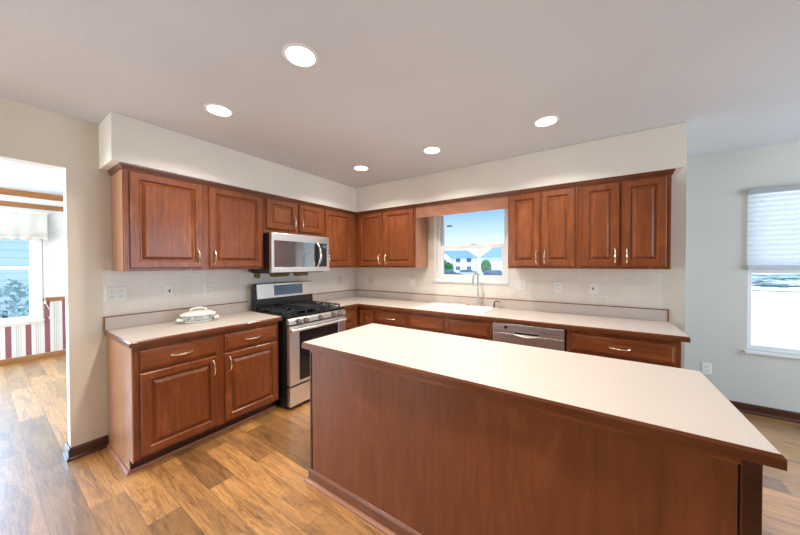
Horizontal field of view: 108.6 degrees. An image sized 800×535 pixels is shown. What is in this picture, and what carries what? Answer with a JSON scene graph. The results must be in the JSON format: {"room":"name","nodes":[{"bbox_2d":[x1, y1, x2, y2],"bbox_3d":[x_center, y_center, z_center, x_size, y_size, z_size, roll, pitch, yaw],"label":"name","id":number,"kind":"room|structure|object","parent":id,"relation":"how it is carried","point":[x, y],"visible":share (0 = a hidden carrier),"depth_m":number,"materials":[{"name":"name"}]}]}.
{"room":"kitchen","nodes":[
{"label":"kitchen","id":0,"kind":"room"},
{"bbox_2d":[0,194,65,359],"bbox_3d":[-5.362,0.131,4.539,0.150,2.498,5.520,0,1,34],"label":"wall","id":1,"kind":"structure","parent":0,"point":[53,249],"depth_m":4.42,"materials":[{"name":"paint"}]},
{"bbox_2d":[0,239,44,327],"bbox_3d":[-5.634,0.097,4.074,0.180,1.490,0.725,0,1,34],"label":"window","id":2,"kind":"structure","parent":1,"relation":"in","point":[35,316],"depth_m":4.29,"materials":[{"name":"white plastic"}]},
{"bbox_2d":[43,240,51,317],"bbox_3d":[-5.353,0.183,4.361,0.028,1.201,0.073,0,1,34],"label":"blind cord","id":3,"kind":"object","parent":2,"relation":"hanging from","point":[45,302],"visible":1,"depth_m":4.34,"materials":[{"name":"white fabric"}]},
{"bbox_2d":[0,209,48,240],"bbox_3d":[-5.571,-0.604,4.012,0.087,0.427,0.830,0,1,34],"label":"window valance","id":4,"kind":"object","parent":1,"relation":"attached to","point":[14,224],"visible":1,"depth_m":4.16,"materials":[{"name":"beige fabric"}]},
{"bbox_2d":[0,188,63,201],"bbox_3d":[-5.318,-1.075,4.419,0.045,0.084,5.400,0,1,34],"label":"trim","id":5,"kind":"structure","parent":1,"relation":"attached to","point":[3,191],"depth_m":4.23,"materials":[{"name":"brown wood"}]},
{"bbox_2d":[0,200,63,211],"bbox_3d":[-5.327,-0.911,4.428,0.022,0.075,5.400,0,1,34],"label":"trim","id":6,"kind":"structure","parent":1,"relation":"attached to","point":[2,203],"depth_m":4.24,"materials":[{"name":"brown wood"}]},
{"bbox_2d":[0,300,65,359],"bbox_3d":[-5.330,0.904,4.456,0.004,0.775,5.400,0,1,34],"label":"wallpaper","id":7,"kind":"structure","parent":1,"relation":"attached to","point":[50,335],"depth_m":4.32,"materials":[{"name":"paper"}]},
{"bbox_2d":[0,350,65,365],"bbox_3d":[-5.322,1.339,4.457,0.020,0.085,5.400,0,1,34],"label":"baseboard","id":8,"kind":"structure","parent":1,"relation":"attached to","point":[17,360],"depth_m":4.26,"materials":[{"name":"brown wood"}]},
{"bbox_2d":[43,296,64,301],"bbox_3d":[-4.602,0.471,5.512,0.024,0.060,2.825,0,1,34],"label":"trim","id":9,"kind":"structure","parent":1,"relation":"attached to","point":[63,297],"depth_m":4.43,"materials":[{"name":"brown wood"}]},
{"bbox_2d":[0,97,252,447],"bbox_3d":[-2.240,0.150,2.430,0.115,2.498,5.520,0,1,34],"label":"wall","id":10,"kind":"structure","parent":0,"point":[29,135],"depth_m":2.13,"materials":[{"name":"paint"}]},
{"bbox_2d":[63,435,107,461],"bbox_3d":[-2.171,1.353,2.543,0.159,0.088,1.044,0,1,34],"label":"baseboard","id":11,"kind":"structure","parent":10,"relation":"attached to","point":[70,454],"depth_m":2.15,"materials":[{"name":"brown wood"}]},
{"bbox_2d":[111,168,263,270],"bbox_3d":[-1.817,-0.369,2.600,0.376,0.780,1.067,0,1,34],"label":"upper cabinet","id":12,"kind":"object","parent":10,"relation":"attached to","point":[160,223],"visible":0.97,"depth_m":2.36,"materials":[{"name":"brown wood"}]},
{"bbox_2d":[102,258,354,316],"bbox_3d":[-1.510,0.172,3.403,0.006,0.524,2.839,0,1,34],"label":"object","id":13,"kind":"structure","parent":10,"relation":"attached to","point":[145,289],"depth_m":2.72,"materials":[{"name":"white tile"}]},
{"bbox_2d":[105,286,126,301],"bbox_3d":[-2.256,0.211,2.287,0.009,0.118,0.128,0,1,34],"label":"wall outlet","id":14,"kind":"object","parent":13,"relation":"attached to","point":[112,294],"visible":1,"depth_m":2.28,"materials":[{"name":"white plastic"}]},
{"bbox_2d":[164,284,173,297],"bbox_3d":[-2.060,0.211,2.569,0.017,0.118,0.072,0,1,34],"label":"switch plate","id":15,"kind":"object","parent":13,"relation":"attached to","point":[168,289],"visible":1,"depth_m":2.57,"materials":[{"name":"white plastic"}]},
{"bbox_2d":[105,302,247,329],"bbox_3d":[-1.979,0.432,2.687,0.018,0.098,1.108,0,1,34],"label":"backsplash","id":16,"kind":"structure","parent":13,"relation":"attached to","point":[111,323],"depth_m":2.49,"materials":[{"name":"beige laminate"}]},
{"bbox_2d":[204,283,211,295],"bbox_3d":[-1.888,0.215,2.830,0.009,0.118,0.072,0,1,34],"label":"wall outlet","id":17,"kind":"object","parent":13,"relation":"attached to","point":[207,286],"visible":1,"depth_m":2.82,"materials":[{"name":"white plastic"}]},
{"bbox_2d":[254,273,259,277],"bbox_3d":[-1.614,0.088,3.243,0.002,0.073,0.080,0,1,34],"label":"bracket","id":18,"kind":"object","parent":13,"relation":"attached to","point":[256,275],"depth_m":3.24,"materials":[{"name":"metal"}]},
{"bbox_2d":[269,273,289,276],"bbox_3d":[-1.455,0.083,3.478,0.002,0.059,0.279,0,1,34],"label":"bracket","id":19,"kind":"object","parent":13,"relation":"attached to","point":[270,274],"depth_m":3.46,"materials":[{"name":"metal"}]},
{"bbox_2d":[293,272,307,275],"bbox_3d":[-1.287,0.081,3.726,0.002,0.060,0.237,0,1,34],"label":"bracket","id":20,"kind":"object","parent":13,"relation":"attached to","point":[302,273],"depth_m":3.72,"materials":[{"name":"metal"}]},
{"bbox_2d":[263,197,321,236],"bbox_3d":[-1.303,-0.569,3.358,0.376,0.403,0.765,0,1,34],"label":"upper cabinet","id":21,"kind":"object","parent":10,"relation":"attached to","point":[279,216],"visible":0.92,"depth_m":3.22,"materials":[{"name":"brown wood"}]},
{"bbox_2d":[248,232,328,273],"bbox_3d":[-1.239,-0.153,3.321,0.524,0.421,0.760,0,1,34],"label":"microwave","id":22,"kind":"object","parent":21,"relation":"attached to","point":[283,252],"visible":0.96,"depth_m":3.12,"materials":[{"name":"silver metal"}]},
{"bbox_2d":[321,208,355,267],"bbox_3d":[-0.913,-0.389,3.937,0.376,0.780,0.623,0,1,34],"label":"upper cabinet","id":23,"kind":"object","parent":10,"relation":"attached to","point":[339,227],"visible":0.63,"depth_m":3.84,"materials":[{"name":"brown wood"}]},
{"bbox_2d":[0,0,799,195],"bbox_3d":[-1.778,-1.113,0.276,10.850,0.080,10.000,0,1,34],"label":"ceiling","id":24,"kind":"structure","parent":0,"point":[390,81],"depth_m":1.61,"materials":[{"name":"paint"}]},
{"bbox_2d":[204,103,233,116],"bbox_3d":[-1.260,-1.093,2.001,0.178,0.007,0.178,0,1,34],"label":"recessed light","id":25,"kind":"object","parent":24,"relation":"in","point":[213,108],"visible":1,"depth_m":1.99,"materials":[{"name":"white"}]},
{"bbox_2d":[282,42,318,67],"bbox_3d":[-0.512,-1.089,1.480,0.178,0.007,0.178,0,1,34],"label":"recessed light","id":26,"kind":"object","parent":24,"relation":"in","point":[301,55],"visible":1,"depth_m":1.47,"materials":[{"name":"white plastic"}]},
{"bbox_2d":[353,165,368,170],"bbox_3d":[-0.436,-1.111,3.218,0.178,0.007,0.178,0,1,34],"label":"recessed light","id":27,"kind":"object","parent":24,"relation":"in","point":[358,167],"visible":1,"depth_m":3.22,"materials":[{"name":"white plastic"}]},
{"bbox_2d":[423,146,440,153],"bbox_3d":[0.302,-1.107,2.714,0.178,0.007,0.178,0,1,34],"label":"recessed light","id":28,"kind":"object","parent":24,"relation":"in","point":[431,149],"visible":1,"depth_m":2.71,"materials":[{"name":"white"}]},
{"bbox_2d":[533,115,559,126],"bbox_3d":[1.102,-1.102,2.167,0.178,0.007,0.178,0,1,34],"label":"recessed light","id":29,"kind":"object","parent":24,"relation":"in","point":[547,120],"visible":1,"depth_m":2.15,"materials":[{"name":"white"}]},
{"bbox_2d":[0,355,799,534],"bbox_3d":[-1.771,1.455,0.310,10.550,0.060,9.700,0,1,34],"label":"floor","id":30,"kind":"structure","parent":0,"point":[248,478],"depth_m":1.89,"materials":[{"name":"wood"}]},
{"bbox_2d":[107,321,278,475],"bbox_3d":[-1.716,0.959,2.505,0.662,0.876,1.093,0,1,34],"label":"base cabinet","id":31,"kind":"object","parent":30,"relation":"on","point":[165,399],"visible":0.98,"depth_m":2.18,"materials":[{"name":"brown wood"}]},
{"bbox_2d":[103,301,281,348],"bbox_3d":[-1.724,0.449,2.510,0.642,0.144,1.116,0,1,34],"label":"countertop","id":32,"kind":"structure","parent":31,"relation":"on","point":[134,330],"depth_m":2.38,"materials":[{"name":"beige laminate"}]},
{"bbox_2d":[176,307,218,322],"bbox_3d":[-1.793,0.416,2.554,0.176,0.133,0.316,0,1,34],"label":"covered dish","id":33,"kind":"object","parent":32,"relation":"on","point":[197,316],"visible":1,"depth_m":2.50,"materials":[{"name":"beige ceramic"}]},
{"bbox_2d":[252,281,346,408],"bbox_3d":[-1.097,0.782,3.234,0.715,1.208,0.763,0,1,34],"label":"gas range","id":34,"kind":"object","parent":30,"relation":"on","point":[304,319],"visible":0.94,"depth_m":2.95,"materials":[{"name":"silver metal"}]},
{"bbox_2d":[253,306,344,318],"bbox_3d":[-1.123,0.479,3.247,0.625,0.023,0.763,0,1,34],"label":"cooktop","id":35,"kind":"object","parent":34,"relation":"in","point":[314,312],"depth_m":3.06,"materials":[{"name":"black metal"}]},
{"bbox_2d":[274,315,346,408],"bbox_3d":[-1.091,0.928,3.231,0.700,0.875,0.759,0,1,34],"label":"oven","id":36,"kind":"object","parent":34,"relation":"in","point":[293,330],"depth_m":2.84,"materials":[{"name":"metal"}]},
{"bbox_2d":[344,307,358,329],"bbox_3d":[-0.701,0.937,4.008,0.662,0.876,0.950,0,1,34],"label":"base cabinet","id":37,"kind":"object","parent":30,"relation":"on","point":[352,314],"visible":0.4,"depth_m":3.66,"materials":[{"name":"brown wood"}]},
{"bbox_2d":[312,289,690,342],"bbox_3d":[0.555,0.434,3.148,3.705,0.144,0.956,0,1,34],"label":"countertop","id":38,"kind":"structure","parent":37,"relation":"on","point":[652,323],"depth_m":2.82,"materials":[{"name":"beige laminate"}]},
{"bbox_2d":[413,302,496,314],"bbox_3d":[0.632,0.544,3.295,0.818,0.183,0.518,0,1,34],"label":"sink","id":39,"kind":"object","parent":38,"relation":"in","point":[450,307],"visible":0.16,"depth_m":3.33,"materials":[{"name":"white ceramic"}]},
{"bbox_2d":[472,271,484,305],"bbox_3d":[0.888,0.246,3.329,0.166,0.410,0.107,0,1,-17],"label":"faucet","id":40,"kind":"object","parent":38,"relation":"on","point":[478,301],"visible":1,"depth_m":3.35,"materials":[{"name":"silver metal"}]},
{"bbox_2d":[359,307,407,327],"bbox_3d":[-0.065,0.938,3.749,0.750,0.876,0.662,0,1,34],"label":"base cabinet","id":41,"kind":"object","parent":30,"relation":"on","point":[367,316],"visible":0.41,"depth_m":3.50,"materials":[{"name":"brown wood"}]},
{"bbox_2d":[408,312,492,340],"bbox_3d":[0.643,0.942,3.271,0.956,0.876,0.661,0,1,34],"label":"base cabinet","id":42,"kind":"object","parent":30,"relation":"on","point":[465,327],"visible":0.2,"depth_m":2.99,"materials":[{"name":"brown wood"}]},
{"bbox_2d":[493,321,565,351],"bbox_3d":[1.295,0.949,2.823,0.612,0.872,0.630,0,1,34],"label":"dishwasher","id":43,"kind":"object","parent":30,"relation":"on","point":[520,334],"visible":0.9,"depth_m":2.56,"materials":[{"name":"silver metal"}]},
{"bbox_2d":[302,323,786,534],"bbox_3d":[0.392,0.945,1.623,2.005,0.914,0.726,0,1,34],"label":"kitchen island","id":44,"kind":"object","parent":30,"relation":"on","point":[413,432],"visible":1,"depth_m":1.22,"materials":[{"name":"beige laminate"}]},
{"bbox_2d":[566,329,680,367],"bbox_3d":[1.849,0.950,2.456,0.704,0.876,0.662,0,1,34],"label":"base cabinet","id":45,"kind":"object","parent":30,"relation":"on","point":[629,348],"visible":0.24,"depth_m":2.19,"materials":[{"name":"brown wood"}]},
{"bbox_2d":[428,137,686,368],"bbox_3d":[0.896,0.127,3.570,3.806,2.498,0.120,0,1,34],"label":"wall","id":46,"kind":"structure","parent":0,"point":[673,278],"depth_m":2.48,"materials":[{"name":"paint"}]},
{"bbox_2d":[356,208,427,267],"bbox_3d":[-0.277,-0.392,4.045,1.306,0.780,0.376,0,1,34],"label":"upper cabinet","id":47,"kind":"object","parent":46,"relation":"attached to","point":[395,238],"visible":0.93,"depth_m":3.77,"materials":[{"name":"brown wood"}]},
{"bbox_2d":[108,162,675,214],"bbox_3d":[-0.010,-0.757,3.144,4.629,0.038,2.007,0,1,-2],"label":"crown molding","id":48,"kind":"structure","parent":47,"relation":"attached to","point":[120,165],"depth_m":2.68,"materials":[{"name":"brown wood"}]},
{"bbox_2d":[416,196,507,217],"bbox_3d":[0.660,-0.693,3.272,1.104,0.163,0.020,0,1,34],"label":"header board","id":49,"kind":"object","parent":47,"relation":"attached to","point":[495,203],"visible":0.77,"depth_m":3.22,"materials":[{"name":"brown wood"}]},
{"bbox_2d":[99,111,685,211],"bbox_3d":[0.031,-0.935,2.344,3.735,0.338,2.853,0,1,34],"label":"soffit","id":50,"kind":"object","parent":46,"relation":"attached to","point":[125,139],"depth_m":2.63,"materials":[{"name":"paint"}]},
{"bbox_2d":[433,209,508,283],"bbox_3d":[0.866,-0.288,3.559,0.954,0.951,0.140,0,1,34],"label":"window","id":51,"kind":"structure","parent":46,"relation":"in","point":[439,221],"depth_m":3.61,"materials":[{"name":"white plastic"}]},
{"bbox_2d":[355,260,662,308],"bbox_3d":[0.803,0.164,3.557,3.656,0.524,0.006,0,1,34],"label":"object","id":52,"kind":"structure","parent":46,"relation":"attached to","point":[641,288],"depth_m":3.05,"materials":[{"name":"white tile"}]},
{"bbox_2d":[369,276,372,283],"bbox_3d":[-0.450,0.192,4.395,0.072,0.118,0.009,0,1,34],"label":"wall outlet","id":53,"kind":"object","parent":52,"relation":"attached to","point":[370,277],"visible":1,"depth_m":4.39,"materials":[{"name":"beige plastic"}]},
{"bbox_2d":[410,279,413,286],"bbox_3d":[0.163,0.212,3.981,0.072,0.118,0.009,0,1,34],"label":"wall outlet","id":54,"kind":"object","parent":52,"relation":"attached to","point":[411,280],"visible":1,"depth_m":3.98,"materials":[{"name":"white plastic"}]},
{"bbox_2d":[313,290,666,321],"bbox_3d":[0.546,0.419,3.152,3.682,0.098,0.954,0,1,34],"label":"backsplash","id":55,"kind":"structure","parent":52,"relation":"attached to","point":[619,312],"depth_m":3.16,"materials":[{"name":"beige laminate"}]},
{"bbox_2d":[514,280,525,290],"bbox_3d":[1.332,0.196,3.186,0.122,0.118,0.017,0,1,34],"label":"switch plate","id":56,"kind":"object","parent":52,"relation":"attached to","point":[518,284],"visible":1,"depth_m":3.19,"materials":[{"name":"white plastic"}]},
{"bbox_2d":[554,281,561,292],"bbox_3d":[1.639,0.203,2.983,0.072,0.118,0.009,0,1,34],"label":"wall outlet","id":57,"kind":"object","parent":52,"relation":"attached to","point":[557,284],"visible":1,"depth_m":2.98,"materials":[{"name":"white plastic"}]},
{"bbox_2d":[589,282,597,294],"bbox_3d":[1.888,0.207,2.810,0.072,0.118,0.017,0,1,34],"label":"switch plate","id":58,"kind":"object","parent":52,"relation":"attached to","point":[592,286],"visible":1,"depth_m":2.81,"materials":[{"name":"white plastic"}]},
{"bbox_2d":[508,186,578,268],"bbox_3d":[1.436,-0.382,2.888,0.612,0.780,0.376,0,1,34],"label":"upper cabinet","id":59,"kind":"object","parent":46,"relation":"attached to","point":[542,225],"visible":0.98,"depth_m":2.75,"materials":[{"name":"brown wood"}]},
{"bbox_2d":[578,174,671,268],"bbox_3d":[1.949,-0.379,2.541,0.622,0.780,0.376,0,1,34],"label":"upper cabinet","id":60,"kind":"object","parent":46,"relation":"attached to","point":[625,224],"visible":1,"depth_m":2.40,"materials":[{"name":"brown wood"}]},
{"bbox_2d":[685,141,799,412],"bbox_3d":[4.110,0.135,2.255,2.994,2.498,0.140,0,1,34],"label":"wall","id":61,"kind":"structure","parent":0,"point":[717,185],"depth_m":2.79,"materials":[{"name":"paint"}]},
{"bbox_2d":[701,362,711,374],"bbox_3d":[3.073,1.014,2.879,0.072,0.118,0.009,0,1,34],"label":"wall outlet","id":62,"kind":"object","parent":61,"relation":"attached to","point":[706,368],"visible":0.98,"depth_m":2.88,"materials":[{"name":"white plastic"}]},
{"bbox_2d":[729,400,799,422],"bbox_3d":[3.878,1.345,1.922,2.994,0.088,0.700,0,1,34],"label":"baseboard","id":63,"kind":"structure","parent":61,"relation":"attached to","point":[780,414],"depth_m":2.65,"materials":[{"name":"brown wood"}]},
{"bbox_2d":[744,270,799,358],"bbox_3d":[3.790,0.048,2.439,1.173,1.530,0.150,0,1,34],"label":"window","id":64,"kind":"structure","parent":61,"relation":"in","point":[749,295],"depth_m":2.69,"materials":[{"name":"white plastic"}]},
{"bbox_2d":[747,184,799,269],"bbox_3d":[3.754,-0.351,2.375,1.175,0.754,0.043,0,1,34],"label":"blind","id":65,"kind":"object","parent":61,"relation":"attached to","point":[773,242],"visible":1,"depth_m":2.61,"materials":[{"name":"fabric"}]},
{"label":"outside","id":66,"kind":"structure","parent":0,"visible":0},
{"bbox_2d":[478,268,799,349],"bbox_3d":[38.967,1.141,99.058,280.000,1.000,199.050,0,1,34],"label":"ground","id":67,"kind":"structure","parent":66,"point":[775,312],"depth_m":11.76,"materials":[{"name":"white"}]},
{"bbox_2d":[444,262,453,269],"bbox_3d":[10.862,0.177,65.999,3.348,3.267,3.243,0,1,34],"label":"tree","id":68,"kind":"object","parent":67,"relation":"on","point":[447,265],"visible":0.58,"depth_m":65.04,"materials":[{"name":"green plant"}]},
{"bbox_2d":[444,270,462,274],"bbox_3d":[8.532,1.112,50.014,4.500,1.442,1.760,0,1,17],"label":"parked car","id":69,"kind":"object","parent":67,"relation":"on","point":[445,271],"visible":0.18,"depth_m":49.23,"materials":[{"name":"grey paint"}]},
{"bbox_2d":[444,250,477,271],"bbox_3d":[18.365,-1.963,95.960,17.008,7.400,13.435,0,1,34],"label":"house","id":70,"kind":"structure","parent":67,"relation":"on","point":[460,259],"depth_m":91.16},
{"bbox_2d":[457,270,481,274],"bbox_3d":[12.974,1.121,54.014,4.500,1.442,1.760,0,1,11],"label":"parked car","id":71,"kind":"object","parent":67,"relation":"on","point":[464,272],"visible":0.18,"depth_m":53.29,"materials":[{"name":"grey paint"}]},
{"bbox_2d":[480,259,491,271],"bbox_3d":[19.759,-0.036,66.050,2.655,3.769,2.590,0,1,10],"label":"tree","id":72,"kind":"object","parent":67,"relation":"on","point":[485,265],"visible":0.87,"depth_m":65.38,"materials":[{"name":"green plant"}]},
{"bbox_2d":[480,247,501,273],"bbox_3d":[29.968,-1.948,81.975,14.728,7.600,12.383,0,1,34],"label":"house","id":73,"kind":"structure","parent":67,"relation":"on","point":[494,255],"depth_m":79.15,"materials":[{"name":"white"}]},
{"bbox_2d":[482,270,501,274],"bbox_3d":[17.381,1.145,52.015,4.500,1.442,1.760,0,1,5],"label":"parked car","id":74,"kind":"object","parent":67,"relation":"on","point":[487,272],"visible":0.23,"depth_m":51.31,"materials":[{"name":"blue paint"}]},
{"bbox_2d":[752,274,799,287],"bbox_3d":[31.663,1.108,23.746,29.078,1.148,2.421,0,1,34],"label":"hedge","id":75,"kind":"object","parent":67,"relation":"on","point":[795,277],"visible":0.2,"depth_m":23.67,"materials":[{"name":"teal plant"}]},
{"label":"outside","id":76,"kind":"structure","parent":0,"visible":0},
{"bbox_3d":[-27.050,2.085,4.877,36.050,0.100,30.950,0,1,34],"label":"yard","id":77,"kind":"structure","parent":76,"visible":0},
{"bbox_2d":[0,277,28,317],"bbox_3d":[-8.401,1.090,6.121,1.297,1.756,1.271,0,1,34],"label":"shrub","id":78,"kind":"object","parent":77,"relation":"on","point":[3,292],"visible":0.3,"depth_m":6.07,"materials":[{"name":"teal plant"}]},
{"bbox_2d":[0,238,29,317],"bbox_3d":[-11.925,-0.654,8.528,5.000,5.200,19.000,0,1,34],"label":"house","id":79,"kind":"structure","parent":77,"relation":"on","point":[12,252],"depth_m":7.57,"materials":[{"name":"blue"}]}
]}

